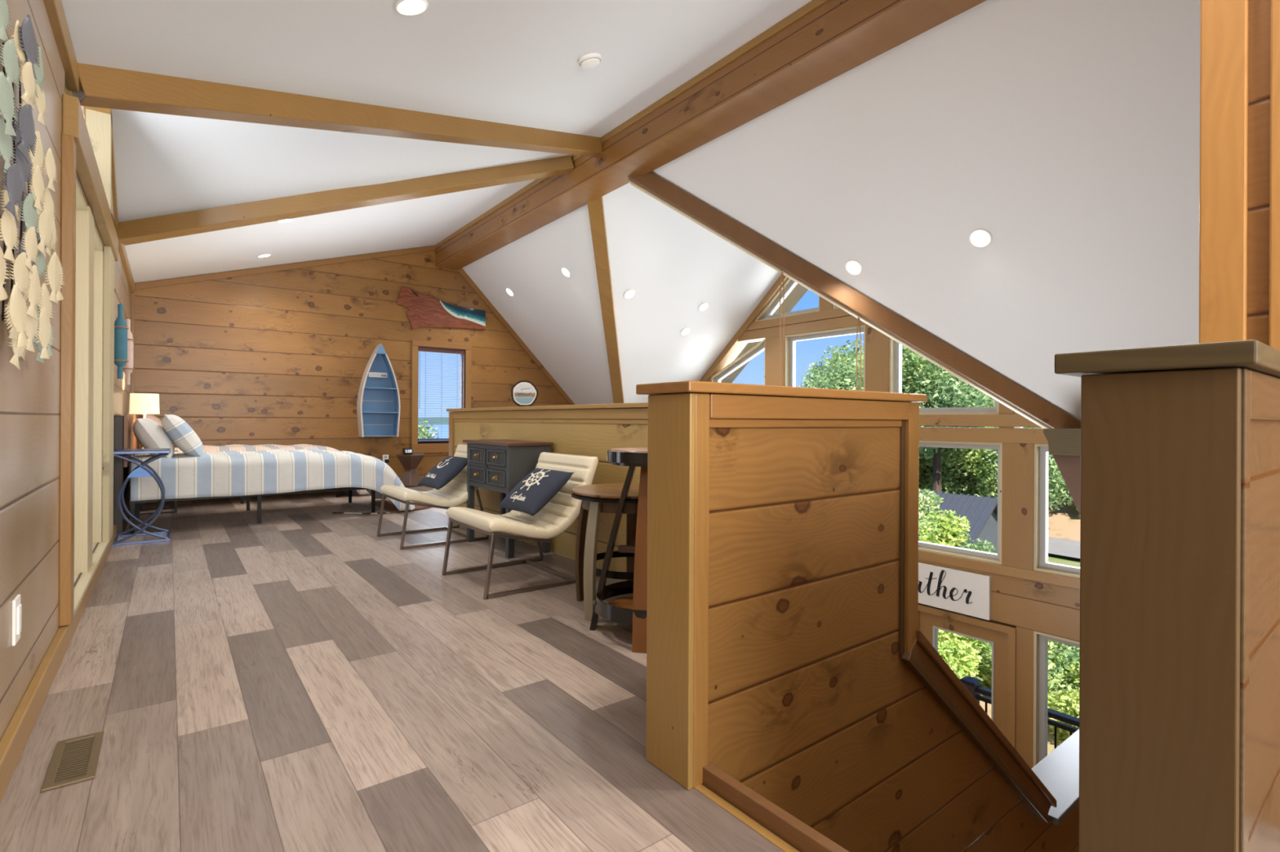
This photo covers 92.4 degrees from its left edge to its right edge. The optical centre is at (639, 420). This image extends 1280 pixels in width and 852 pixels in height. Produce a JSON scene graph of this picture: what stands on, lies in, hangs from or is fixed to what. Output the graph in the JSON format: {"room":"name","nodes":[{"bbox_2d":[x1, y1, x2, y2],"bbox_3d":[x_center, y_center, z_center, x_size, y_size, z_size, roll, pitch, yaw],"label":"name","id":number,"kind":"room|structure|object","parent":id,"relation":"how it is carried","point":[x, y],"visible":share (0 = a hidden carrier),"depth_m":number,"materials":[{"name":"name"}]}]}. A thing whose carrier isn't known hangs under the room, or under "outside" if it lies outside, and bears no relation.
{"room":"loft bedroom","nodes":[
{"label":"loft bedroom","id":0,"kind":"room"},
{"bbox_2d":[0,0,131,740],"bbox_3d":[-2.255,-0.537,2.200,0.200,3.350,12.240,0,0,-38],"label":"wall","id":1,"kind":"structure","parent":0,"point":[29,395],"depth_m":2.00,"materials":[{"name":"brown wood"}]},
{"bbox_2d":[11,594,22,646],"bbox_3d":[-1.796,0.576,1.769,0.013,0.130,0.080,0,0,-38],"label":"power outlet","id":2,"kind":"object","parent":1,"relation":"attached to","point":[16,607],"visible":1,"depth_m":1.75,"materials":[{"name":"white plastic"}]},
{"bbox_2d":[0,0,65,369],"bbox_3d":[-1.675,-0.582,1.675,0.074,0.902,0.834,0,0,-38],"label":"fish sculpture","id":3,"kind":"object","parent":1,"relation":"attached to","point":[29,313],"visible":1,"depth_m":1.57,"materials":[{"name":"beige metal"}]},
{"bbox_2d":[0,524,116,803],"bbox_3d":[-2.160,0.890,2.253,0.027,0.097,12.200,0,0,-38],"label":"baseboard","id":4,"kind":"structure","parent":1,"relation":"attached to","point":[15,736],"depth_m":1.93,"materials":[{"name":"brown wood"}]},
{"bbox_2d":[58,133,114,626],"bbox_3d":[-3.163,-0.166,3.401,0.247,2.002,2.450,0,0,-38],"label":"door","id":5,"kind":"structure","parent":1,"relation":"in","point":[86,380],"depth_m":3.27,"materials":[{"name":"beige wood"}]},
{"bbox_2d":[43,0,134,293],"bbox_3d":[-2.163,-1.501,2.267,0.040,0.100,12.240,0,0,-38],"label":"trim","id":6,"kind":"structure","parent":1,"relation":"attached to","point":[55,9],"depth_m":2.45,"materials":[{"name":"brown wood"}]},
{"bbox_2d":[62,93,118,261],"bbox_3d":[-3.106,-1.251,3.517,0.050,0.170,2.530,0,0,-38],"label":"trim","id":7,"kind":"structure","parent":1,"relation":"attached to","point":[73,123],"depth_m":2.97,"materials":[{"name":"brown wood"}]},
{"bbox_2d":[64,81,118,228],"bbox_3d":[-3.421,-2.013,3.744,0.220,1.350,3.120,0,0,-38],"label":"window","id":8,"kind":"structure","parent":1,"relation":"in","point":[99,121],"depth_m":4.27,"materials":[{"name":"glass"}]},
{"bbox_2d":[114,287,128,378],"bbox_3d":[-4.062,-0.682,4.795,0.104,0.721,0.104,0,0,-38],"label":"buoy","id":9,"kind":"object","parent":1,"relation":"hanging from","point":[120,324],"visible":0.84,"depth_m":4.78,"materials":[{"name":"teal paint"}]},
{"bbox_2d":[121,303,134,385],"bbox_3d":[-4.713,-0.695,5.645,0.100,0.741,0.100,0,0,-38],"label":"buoy","id":10,"kind":"object","parent":1,"relation":"hanging from","point":[128,368],"visible":0.7,"depth_m":5.63,"materials":[{"name":"white paint"}]},
{"bbox_2d":[133,248,568,479],"bbox_3d":[-3.059,0.774,9.432,7.750,6.920,0.200,0,0,-38],"label":"wall","id":11,"kind":"structure","parent":0,"point":[278,357],"depth_m":8.18,"materials":[{"name":"brown wood"}]},
{"bbox_2d":[130,245,574,414],"bbox_3d":[-3.099,-0.903,9.249,7.049,3.473,0.030,0,0,-38],"label":"trim","id":12,"kind":"structure","parent":11,"relation":"attached to","point":[152,284],"depth_m":8.30,"materials":[{"name":"brown wood"}]},
{"bbox_2d":[356,343,400,437],"bbox_3d":[-3.693,-0.419,8.677,0.534,1.310,0.213,0,0,-38],"label":"shelf","id":13,"kind":"object","parent":11,"relation":"attached to","point":[378,403],"visible":1,"depth_m":8.74,"materials":[{"name":"blue paint"}]},
{"bbox_2d":[368,372,386,377],"bbox_3d":[-3.722,-0.639,8.704,0.250,0.070,0.016,0,0,-38],"label":"sign","id":14,"kind":"object","parent":13,"relation":"attached to","point":[378,375],"visible":0.93,"depth_m":8.70,"materials":[{"name":"white"}]},
{"bbox_2d":[396,287,485,329],"bbox_3d":[-2.990,-1.630,9.303,1.354,0.603,0.063,0,0,-38],"label":"wall art","id":15,"kind":"object","parent":11,"relation":"attached to","point":[424,311],"depth_m":9.23,"materials":[{"name":"wood"}]},
{"bbox_2d":[411,339,471,453],"bbox_3d":[-3.048,-0.346,9.376,0.910,1.680,0.175,0,0,-38],"label":"window","id":16,"kind":"structure","parent":11,"relation":"in","point":[418,446],"depth_m":9.23,"materials":[{"name":"brown wood"}]},
{"bbox_2d":[417,346,463,441],"bbox_3d":[-3.034,-0.384,9.359,0.720,1.413,0.048,0,0,-38],"label":"window blind","id":17,"kind":"object","parent":16,"relation":"attached to","point":[425,350],"visible":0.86,"depth_m":9.32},
{"bbox_2d":[699,275,788,382],"bbox_3d":[2.620,-0.734,8.190,0.270,3.886,8.600,0,0,-38],"label":"trim","id":18,"kind":"structure","parent":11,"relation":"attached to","point":[734,348],"depth_m":9.52,"materials":[{"name":"brown wood"}]},
{"bbox_2d":[720,283,808,382],"bbox_3d":[2.877,-0.821,8.513,0.510,4.107,9.200,0,0,-38],"label":"trim","id":19,"kind":"structure","parent":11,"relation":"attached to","point":[798,291],"depth_m":9.51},
{"bbox_2d":[706,296,1034,570],"bbox_3d":[2.483,-0.543,8.401,0.230,4.132,8.300,0,0,-38],"label":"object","id":20,"kind":"structure","parent":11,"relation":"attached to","point":[1018,459],"depth_m":6.42,"materials":[{"name":"brown wood"}]},
{"bbox_2d":[0,485,784,851],"bbox_3d":[0.578,0.953,4.383,6.935,0.001,12.240,0,0,-38],"label":"floor","id":21,"kind":"structure","parent":0,"point":[300,679],"depth_m":2.03,"materials":[{"name":"wood"}]},
{"bbox_2d":[40,731,104,792],"bbox_3d":[-1.563,0.938,1.697,0.102,0.006,0.294,0,0,-38],"label":"floor vent","id":22,"kind":"object","parent":21,"relation":"in","point":[75,760],"visible":1,"depth_m":1.68,"materials":[{"name":"brown metal"}]},
{"bbox_2d":[112,448,170,546],"bbox_3d":[-3.874,0.580,4.781,0.339,0.696,0.440,0,0,-38],"label":"side table","id":23,"kind":"object","parent":21,"relation":"on","point":[140,471],"visible":0.99,"depth_m":4.67,"materials":[{"name":"blue metal"}]},
{"bbox_2d":[128,393,159,448],"bbox_3d":[-4.916,0.026,6.085,0.236,0.574,0.236,0,0,-38],"label":"table lamp","id":24,"kind":"object","parent":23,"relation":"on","point":[140,403],"visible":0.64,"depth_m":6.00,"materials":[{"name":"white fabric"}]},
{"bbox_2d":[129,450,177,515],"bbox_3d":[-4.831,0.614,6.077,0.410,0.599,0.400,0,0,-38],"label":"table","id":25,"kind":"object","parent":21,"relation":"on","point":[175,502],"visible":0.18,"depth_m":6.04,"materials":[{"name":"black metal"}]},
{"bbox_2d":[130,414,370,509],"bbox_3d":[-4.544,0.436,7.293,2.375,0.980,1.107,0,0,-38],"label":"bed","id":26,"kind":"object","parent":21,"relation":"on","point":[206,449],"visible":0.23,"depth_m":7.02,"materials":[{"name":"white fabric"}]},
{"bbox_2d":[174,444,370,495],"bbox_3d":[-4.504,0.607,7.324,2.273,0.629,1.107,0,0,-38],"label":"duvet","id":27,"kind":"object","parent":26,"relation":"on","point":[206,449],"depth_m":7.13,"materials":[{"name":"fabric"}]},
{"bbox_2d":[113,413,415,534],"bbox_3d":[-3.569,0.441,6.024,2.375,0.980,1.126,0,0,-38],"label":"bed","id":28,"kind":"object","parent":21,"relation":"on","point":[232,473],"visible":0.77,"depth_m":5.47,"materials":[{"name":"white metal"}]},
{"bbox_2d":[133,417,174,457],"bbox_3d":[-4.236,0.163,5.347,0.284,0.357,0.600,0,0,-38],"label":"bed pillow","id":29,"kind":"object","parent":28,"relation":"on","point":[150,434],"visible":0.79,"depth_m":5.14,"materials":[{"name":"white fabric"}]},
{"bbox_2d":[161,413,203,456],"bbox_3d":[-4.089,0.139,5.485,0.298,0.380,0.600,0,0,-38],"label":"bed pillow","id":30,"kind":"object","parent":28,"relation":"on","point":[182,435],"visible":0.97,"depth_m":5.29,"materials":[{"name":"fabric"}]},
{"bbox_2d":[130,448,415,511],"bbox_3d":[-3.529,0.612,6.055,2.273,0.629,1.126,0,0,-38],"label":"duvet","id":31,"kind":"object","parent":28,"relation":"on","point":[232,473],"depth_m":5.53,"materials":[{"name":"fabric"}]},
{"bbox_2d":[395,453,424,487],"bbox_3d":[-3.258,0.708,8.698,0.414,0.450,0.412,0,0,-38],"label":"side table","id":32,"kind":"object","parent":21,"relation":"on","point":[410,477],"visible":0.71,"depth_m":8.59,"materials":[{"name":"brown wood"}]},
{"bbox_2d":[376,444,489,549],"bbox_3d":[-1.643,0.577,4.920,0.725,0.732,0.650,0,0,-38],"label":"lounge chair","id":33,"kind":"object","parent":21,"relation":"on","point":[454,494],"visible":0.73,"depth_m":4.78,"materials":[{"name":"leather"}]},
{"bbox_2d":[417,455,466,489],"bbox_3d":[-1.572,0.417,4.923,0.276,0.238,0.430,0,0,-40],"label":"throw pillow","id":34,"kind":"object","parent":33,"relation":"on","point":[450,467],"visible":0.99,"depth_m":4.82,"materials":[{"name":"blue fabric"}]},
{"bbox_2d":[462,439,553,558],"bbox_3d":[-1.001,0.551,4.567,0.357,0.788,0.800,0,0,-38],"label":"dresser","id":35,"kind":"object","parent":21,"relation":"on","point":[499,465],"visible":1,"depth_m":4.33,"materials":[{"name":"grey paint"}]},
{"bbox_2d":[441,452,598,599],"bbox_3d":[-0.722,0.581,3.697,0.725,0.732,0.650,0,0,-38],"label":"lounge chair","id":36,"kind":"object","parent":21,"relation":"on","point":[562,510],"visible":0.77,"depth_m":3.61,"materials":[{"name":"beige leather"}]},
{"bbox_2d":[497,467,573,515],"bbox_3d":[-0.629,0.422,3.680,0.276,0.238,0.430,0,0,-40],"label":"throw pillow","id":37,"kind":"object","parent":36,"relation":"on","point":[539,486],"visible":1,"depth_m":3.58,"materials":[{"name":"blue fabric"}]},
{"bbox_2d":[571,483,639,621],"bbox_3d":[-0.046,0.651,3.120,0.610,0.598,0.608,0,0,-38],"label":"table","id":38,"kind":"object","parent":21,"relation":"on","point":[597,499],"visible":0.52,"depth_m":2.92,"materials":[{"name":"brown wood"}]},
{"bbox_2d":[589,447,648,653],"bbox_3d":[0.054,0.541,2.774,0.512,0.818,0.512,0,0,-38],"label":"bar stool","id":39,"kind":"object","parent":21,"relation":"on","point":[632,610],"visible":0.44,"depth_m":2.62,"materials":[{"name":"wood"}]},
{"bbox_2d":[446,402,648,572],"bbox_3d":[-0.429,0.563,4.272,0.220,1.330,4.545,0,0,-38],"label":"wall","id":40,"kind":"structure","parent":0,"point":[588,429],"depth_m":4.19,"materials":[{"name":"brown wood"}]},
{"bbox_2d":[511,380,537,406],"bbox_3d":[-0.927,-0.212,4.935,0.214,0.213,0.043,0,0,-16],"label":"picture","id":41,"kind":"object","parent":40,"relation":"on","point":[523,393],"visible":0.94,"depth_m":4.92,"materials":[{"name":"white wood"}]},
{"bbox_2d":[514,383,535,404],"bbox_3d":[-0.924,-0.213,4.921,0.167,0.166,0.003,0,-4,-16],"label":"painting","id":42,"kind":"object","parent":41,"relation":"attached to","point":[525,397],"depth_m":4.92},
{"bbox_2d":[61,0,1199,421],"bbox_3d":[0.134,-0.771,4.098,9.200,4.157,12.340,0,0,-38],"label":"ceiling","id":43,"kind":"structure","parent":0,"point":[1067,132],"depth_m":4.29,"materials":[{"name":"white paint"}]},
{"bbox_2d":[71,62,601,156],"bbox_3d":[-1.467,-2.034,4.254,0.150,1.201,3.724,0,0,35],"label":"ceiling beam","id":44,"kind":"structure","parent":43,"relation":"attached to","point":[100,86],"depth_m":3.47,"materials":[{"name":"brown wood"}]},
{"bbox_2d":[115,155,573,245],"bbox_3d":[-2.480,-2.039,5.572,3.781,1.201,0.160,0,0,-18],"label":"ceiling beam","id":45,"kind":"structure","parent":43,"relation":"attached to","point":[220,218],"depth_m":5.42,"materials":[{"name":"brown wood"}]},
{"bbox_2d":[394,0,428,15],"bbox_3d":[-1.065,-1.928,2.858,0.149,0.051,0.156,0,0,-33],"label":"recessed light","id":46,"kind":"object","parent":43,"relation":"in","point":[406,7],"visible":1,"depth_m":2.86,"materials":[{"name":"white plastic"}]},
{"bbox_2d":[577,53,601,68],"bbox_3d":[-0.321,-2.286,3.906,0.146,0.072,0.150,0,0,-32],"label":"smoke detector","id":47,"kind":"object","parent":43,"relation":"attached to","point":[593,60],"visible":1,"depth_m":3.87,"materials":[{"name":"white plastic"}]},
{"bbox_2d":[586,196,624,403],"bbox_3d":[-0.370,-0.835,8.788,0.160,3.180,4.788,0,0,3],"label":"ceiling beam","id":48,"kind":"structure","parent":43,"relation":"attached to","point":[596,208],"depth_m":7.56,"materials":[{"name":"brown wood"}]},
{"bbox_2d":[434,0,986,270],"bbox_3d":[0.754,-2.471,4.533,0.370,0.350,12.185,0,0,-38],"label":"ridge beam","id":49,"kind":"structure","parent":43,"relation":"attached to","point":[821,41],"depth_m":4.56,"materials":[{"name":"brown wood"}]},
{"bbox_2d":[844,259,862,275],"bbox_3d":[1.816,-1.295,5.210,0.112,0.113,0.156,0,0,-34],"label":"recessed light","id":50,"kind":"object","parent":43,"relation":"in","point":[853,267],"visible":1,"depth_m":5.21,"materials":[{"name":"white plastic"}]},
{"bbox_2d":[627,171,1080,428],"bbox_3d":[2.479,-0.640,5.307,5.320,3.538,0.172,0,0,12],"label":"ceiling beam","id":51,"kind":"structure","parent":43,"relation":"attached to","point":[1004,391],"depth_m":5.36,"materials":[{"name":"brown wood"}]},
{"bbox_2d":[779,270,784,386],"bbox_3d":[1.288,-0.173,5.580,0.054,2.417,0.031,0,0,27],"label":"rope","id":52,"kind":"object","parent":51,"relation":"hanging from","point":[782,273],"visible":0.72,"depth_m":5.56,"materials":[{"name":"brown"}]},
{"bbox_2d":[855,317,861,391],"bbox_3d":[1.939,0.275,5.451,0.054,2.417,0.031,0,0,27],"label":"rope","id":53,"kind":"object","parent":51,"relation":"hanging from","point":[859,320],"visible":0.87,"depth_m":5.45,"materials":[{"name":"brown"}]},
{"bbox_2d":[968,228,992,248],"bbox_3d":[2.436,-1.301,4.389,0.112,0.113,0.156,0,0,-34],"label":"recessed light","id":54,"kind":"object","parent":43,"relation":"in","point":[980,237],"visible":1,"depth_m":4.39,"materials":[{"name":"white plastic"}]},
{"bbox_2d":[635,381,1079,851],"bbox_3d":[2.165,2.086,3.274,5.360,4.350,0.260,0,0,-38],"label":"wall","id":55,"kind":"structure","parent":0,"point":[788,655],"depth_m":1.93,"materials":[{"name":"brown wood"}]},
{"bbox_2d":[693,783,799,851],"bbox_3d":[0.406,1.051,1.258,0.025,0.202,0.853,0,0,-38],"label":"trim","id":56,"kind":"structure","parent":55,"relation":"attached to","point":[776,841],"depth_m":1.46,"materials":[{"name":"brown wood"}]},
{"bbox_2d":[702,763,848,851],"bbox_3d":[0.431,1.130,1.277,0.030,0.445,0.853,0,0,-38],"label":"trim","id":57,"kind":"structure","parent":55,"relation":"attached to","point":[804,838],"depth_m":1.43,"materials":[{"name":"brown wood"}]},
{"bbox_2d":[1015,626,1033,768],"bbox_3d":[2.680,3.199,8.126,0.220,2.130,8.800,0,0,-38],"label":"wall","id":58,"kind":"structure","parent":0,"point":[1024,637],"depth_m":6.29,"materials":[{"name":"brown wood"}]},
{"bbox_2d":[737,308,1079,642],"bbox_3d":[2.684,0.334,8.117,0.250,3.600,8.800,0,0,-38],"label":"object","id":59,"kind":"structure","parent":58,"relation":"in","point":[1053,610],"depth_m":6.47,"materials":[{"name":"brown wood"}]},
{"bbox_2d":[711,338,764,385],"bbox_3d":[1.579,-0.642,9.566,0.185,1.140,1.150,0,0,-38],"label":"window","id":60,"kind":"structure","parent":59,"relation":"attached to","point":[759,348],"depth_m":9.54,"materials":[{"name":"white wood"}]},
{"bbox_2d":[754,278,819,321],"bbox_3d":[2.152,-1.975,8.828,0.185,1.012,1.191,0,0,-38],"label":"window","id":61,"kind":"structure","parent":59,"relation":"attached to","point":[766,314],"depth_m":8.91,"materials":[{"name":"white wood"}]},
{"bbox_2d":[784,324,865,391],"bbox_3d":[2.535,-0.637,8.321,0.185,1.140,1.290,0,0,-38],"label":"window","id":62,"kind":"structure","parent":59,"relation":"attached to","point":[790,340],"depth_m":8.67,"materials":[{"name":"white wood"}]},
{"bbox_2d":[888,337,999,414],"bbox_3d":[3.506,-0.632,7.058,0.185,1.140,1.255,0,0,-38],"label":"window","id":63,"kind":"structure","parent":59,"relation":"attached to","point":[895,348],"depth_m":7.48,"materials":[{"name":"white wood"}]},
{"bbox_2d":[918,562,991,620],"bbox_3d":[3.273,1.911,7.142,0.047,0.487,1.515,0,0,-38],"label":"wall sign","id":64,"kind":"object","parent":59,"relation":"attached to","point":[969,593],"visible":0.68,"depth_m":6.80,"materials":[{"name":"white wood"}]},
{"bbox_2d":[918,440,1002,564],"bbox_3d":[3.551,0.884,6.989,0.185,1.290,1.150,0,0,-38],"label":"window","id":65,"kind":"structure","parent":59,"relation":"attached to","point":[996,558],"depth_m":6.75,"materials":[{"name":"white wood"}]},
{"bbox_2d":[1033,444,1079,578],"bbox_3d":[4.463,0.888,5.801,0.185,1.290,1.255,0,0,-38],"label":"window","id":66,"kind":"structure","parent":59,"relation":"attached to","point":[1041,563],"depth_m":6.24,"materials":[{"name":"white plastic"}]},
{"bbox_2d":[918,603,1016,748],"bbox_3d":[3.627,3.214,6.861,0.220,2.110,1.120,0,0,-38],"label":"door","id":67,"kind":"structure","parent":58,"relation":"in","point":[1002,637],"depth_m":6.56,"materials":[{"name":"brown wood"}]},
{"bbox_2d":[1032,631,1079,767],"bbox_3d":[4.469,3.058,5.779,0.185,1.830,1.300,0,0,-38],"label":"window","id":68,"kind":"structure","parent":58,"relation":"in","point":[1040,640],"depth_m":6.24,"materials":[{"name":"white plastic"}]},
{"bbox_2d":[1054,339,1279,851],"bbox_3d":[1.073,2.080,1.139,1.013,4.352,0.216,0,0,-38],"label":"wall","id":69,"kind":"structure","parent":0,"point":[1180,673],"depth_m":0.84,"materials":[{"name":"brown wood"}]},
{"bbox_2d":[1247,0,1271,345],"bbox_3d":[2.522,-0.497,0.222,0.135,3.520,3.282,0,0,-38],"label":"wall","id":70,"kind":"structure","parent":0,"point":[1259,46],"depth_m":1.47,"materials":[{"name":"brown wood"}]},
{"bbox_2d":[1198,0,1279,351],"bbox_3d":[1.537,-0.492,1.486,0.155,3.500,0.247,0,0,-38],"label":"trim","id":71,"kind":"structure","parent":70,"relation":"attached to","point":[1224,24],"depth_m":1.49,"materials":[{"name":"brown wood"}]},
{"bbox_3d":[3.897,4.360,7.741,1.250,0.120,8.500,0,0,-38],"label":"deck","id":72,"kind":"object","parent":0,"visible":0},
{"bbox_2d":[960,675,1079,748],"bbox_3d":[4.185,3.807,8.150,0.184,0.930,7.200,0,0,-38],"label":"deck railing","id":73,"kind":"object","parent":72,"relation":"on","point":[972,684],"visible":0.15,"depth_m":7.28,"materials":[{"name":"black metal"}]},
{"label":"outside","id":74,"kind":"structure","parent":0,"visible":0},
{"bbox_2d":[1048,537,1079,558],"bbox_3d":[15.466,3.745,15.052,2.500,0.378,11.000,0,0,-38],"label":"road","id":75,"kind":"structure","parent":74,"point":[1063,547],"depth_m":18.75,"materials":[{"name":"grey concrete"}]},
{"bbox_3d":[4.366,2.283,4.355,1.650,3.980,0.670,0,0,-38],"label":"column","id":76,"kind":"structure","parent":0,"visible":0},
{"bbox_2d":[1043,428,1080,515],"bbox_3d":[3.565,0.594,4.613,0.520,1.050,0.768,0,0,-38],"label":"hood","id":77,"kind":"object","parent":76,"relation":"attached to","point":[1064,444],"visible":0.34,"depth_m":4.64,"materials":[{"name":"brown wood"}]},
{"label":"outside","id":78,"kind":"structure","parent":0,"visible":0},
{"bbox_2d":[417,417,448,424],"bbox_3d":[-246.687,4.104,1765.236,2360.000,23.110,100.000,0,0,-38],"label":"hills","id":79,"kind":"structure","parent":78,"point":[437,419],"depth_m":1508.40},
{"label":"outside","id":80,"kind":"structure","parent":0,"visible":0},
{"bbox_2d":[979,475,1079,755],"bbox_3d":[12.533,4.396,41.430,94.400,21.239,110.400,0,0,-38],"label":"ground","id":81,"kind":"structure","parent":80,"point":[1064,523],"depth_m":20.12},
{"bbox_2d":[417,421,439,438],"bbox_3d":[-4.898,0.619,12.857,1.231,1.208,1.854,0,0,-4],"label":"leafy bush","id":82,"kind":"object","parent":81,"relation":"on","point":[421,431],"visible":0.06,"depth_m":12.77,"materials":[{"name":"green plant"}]},
{"bbox_2d":[797,364,853,390],"bbox_3d":[9.023,0.264,28.989,3.706,5.744,4.362,0,0,-38],"label":"leafy tree","id":83,"kind":"object","parent":81,"relation":"on","point":[827,384],"visible":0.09,"depth_m":28.51,"materials":[{"name":"green plant"}]},
{"bbox_2d":[804,345,859,388],"bbox_3d":[11.332,-1.292,33.484,4.620,5.367,4.178,0,0,-41],"label":"leafy tree","id":84,"kind":"object","parent":81,"relation":"on","point":[840,354],"visible":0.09,"depth_m":32.68,"materials":[{"name":"green plant"}]},
{"bbox_2d":[813,352,862,390],"bbox_3d":[10.217,-0.221,29.268,3.569,5.997,4.227,0,0,-4],"label":"leafy tree","id":85,"kind":"object","parent":81,"relation":"on","point":[841,369],"visible":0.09,"depth_m":28.91,"materials":[{"name":"green plant"}]},
{"bbox_2d":[843,337,863,368],"bbox_3d":[13.213,-1.693,32.553,5.496,5.626,4.640,0,0,-15],"label":"leafy tree","id":86,"kind":"object","parent":81,"relation":"on","point":[853,342],"visible":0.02,"depth_m":32.52,"materials":[{"name":"green plant"}]},
{"bbox_2d":[845,345,958,408],"bbox_3d":[9.051,0.461,21.283,3.638,7.074,4.022,0,0,21],"label":"leafy tree","id":87,"kind":"object","parent":81,"relation":"on","point":[915,364],"visible":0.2,"depth_m":20.10,"materials":[{"name":"green plant"}]},
{"bbox_2d":[919,453,932,489],"bbox_3d":[9.642,2.106,23.774,3.738,4.558,3.926,0,0,41],"label":"leafy tree","id":88,"kind":"object","parent":81,"relation":"on","point":[920,464],"visible":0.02,"depth_m":22.57,"materials":[{"name":"green plant"}]},
{"bbox_2d":[918,488,943,539],"bbox_3d":[5.391,2.061,12.922,1.477,1.449,2.225,0,0,-25],"label":"leafy bush","id":89,"kind":"object","parent":81,"relation":"on","point":[930,496],"visible":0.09,"depth_m":12.45,"materials":[{"name":"green plant"}]},
{"bbox_2d":[919,457,963,489],"bbox_3d":[10.588,1.421,23.471,3.338,5.068,3.954,0,0,-40],"label":"leafy tree","id":90,"kind":"object","parent":81,"relation":"on","point":[930,470],"visible":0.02,"depth_m":22.54,"materials":[{"name":"green plant"}]},
{"bbox_2d":[918,509,970,546],"bbox_3d":[5.980,2.560,12.726,1.592,1.538,2.300,0,0,33],"label":"leafy bush","id":91,"kind":"object","parent":81,"relation":"on","point":[948,526],"visible":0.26,"depth_m":12.12,"materials":[{"name":"green plant"}]},
{"bbox_2d":[902,346,994,493],"bbox_3d":[9.975,0.474,20.738,3.903,7.062,4.622,0,0,41],"label":"leafy tree","id":92,"kind":"object","parent":81,"relation":"on","point":[966,396],"visible":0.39,"depth_m":19.63,"materials":[{"name":"green plant"}]},
{"bbox_2d":[919,448,984,494],"bbox_3d":[11.249,1.861,22.544,3.753,4.196,3.405,0,0,-38],"label":"leafy tree","id":93,"kind":"object","parent":81,"relation":"on","point":[944,485],"visible":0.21,"depth_m":21.72,"materials":[{"name":"green plant"}]},
{"bbox_2d":[918,490,997,553],"bbox_3d":[7.827,3.341,19.333,4.000,2.500,6.500,0,0,-38],"label":"shed","id":94,"kind":"object","parent":81,"relation":"on","point":[981,512],"visible":0.17,"depth_m":17.01,"materials":[{"name":"grey"}]},
{"bbox_2d":[922,426,995,494],"bbox_3d":[11.920,1.866,22.169,3.044,3.820,2.753,0,0,34],"label":"leafy tree","id":95,"kind":"object","parent":81,"relation":"on","point":[969,477],"visible":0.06,"depth_m":21.66,"materials":[{"name":"green plant"}]},
{"bbox_2d":[937,638,982,679],"bbox_3d":[4.844,4.295,10.297,1.415,1.367,2.044,0,0,-5],"label":"leafy bush","id":96,"kind":"object","parent":81,"relation":"on","point":[954,659],"visible":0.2,"depth_m":9.93,"materials":[{"name":"green plant"}]},
{"bbox_2d":[937,629,991,664],"bbox_3d":[5.928,3.998,11.547,1.592,1.538,2.300,0,0,10],"label":"leafy bush","id":97,"kind":"object","parent":81,"relation":"on","point":[943,635],"visible":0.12,"depth_m":10.74,"materials":[{"name":"green plant"}]},
{"bbox_2d":[950,480,997,497],"bbox_3d":[11.662,3.114,20.857,2.967,1.932,1.969,0,0,44],"label":"leafy bush","id":98,"kind":"object","parent":81,"relation":"on","point":[964,488],"visible":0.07,"depth_m":21.27,"materials":[{"name":"green plant"}]},
{"bbox_2d":[951,532,997,553],"bbox_3d":[6.311,2.914,12.663,1.963,1.443,1.781,0,0,4],"label":"leafy bush","id":99,"kind":"object","parent":81,"relation":"on","point":[974,546],"visible":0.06,"depth_m":12.37,"materials":[{"name":"green plant"}]},
{"bbox_2d":[955,426,1049,497],"bbox_3d":[12.486,1.492,21.346,3.437,4.728,3.610,0,0,37],"label":"leafy tree","id":100,"kind":"object","parent":81,"relation":"on","point":[977,451],"visible":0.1,"depth_m":20.54,"materials":[{"name":"green plant"}]},
{"bbox_2d":[955,639,1071,697],"bbox_3d":[6.178,4.023,10.257,1.313,1.288,1.978,0,0,-31],"label":"leafy bush","id":101,"kind":"object","parent":81,"relation":"on","point":[985,667],"visible":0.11,"depth_m":10.11,"materials":[{"name":"green plant"}]},
{"bbox_2d":[974,426,1072,510],"bbox_3d":[13.035,1.751,20.226,3.524,4.435,2.983,0,0,-38],"label":"leafy tree","id":102,"kind":"object","parent":81,"relation":"on","point":[1053,469],"visible":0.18,"depth_m":19.66,"materials":[{"name":"green plant"}]},
{"bbox_2d":[1047,648,1079,744],"bbox_3d":[6.673,4.217,9.356,1.327,1.282,1.916,0,0,11],"label":"leafy bush","id":103,"kind":"object","parent":81,"relation":"on","point":[1051,704],"visible":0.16,"depth_m":9.08,"materials":[{"name":"green plant"}]},
{"bbox_2d":[1048,641,1079,701],"bbox_3d":[6.917,3.977,10.039,1.781,1.443,1.963,0,0,0],"label":"leafy bush","id":104,"kind":"object","parent":81,"relation":"on","point":[1073,652],"visible":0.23,"depth_m":9.70,"materials":[{"name":"green plant"}]},
{"bbox_2d":[1053,689,1079,727],"bbox_3d":[6.771,4.324,8.443,1.789,1.196,1.238,0,0,35],"label":"leafy bush","id":105,"kind":"object","parent":81,"relation":"on","point":[1063,698],"visible":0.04,"depth_m":8.78,"materials":[{"name":"green plant"}]},
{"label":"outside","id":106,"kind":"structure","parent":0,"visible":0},
{"bbox_2d":[417,425,448,438],"bbox_3d":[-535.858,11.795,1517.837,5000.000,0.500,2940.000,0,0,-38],"label":"bay water","id":107,"kind":"structure","parent":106,"point":[442,428],"depth_m":760.51,"materials":[{"name":"blue liquid"}]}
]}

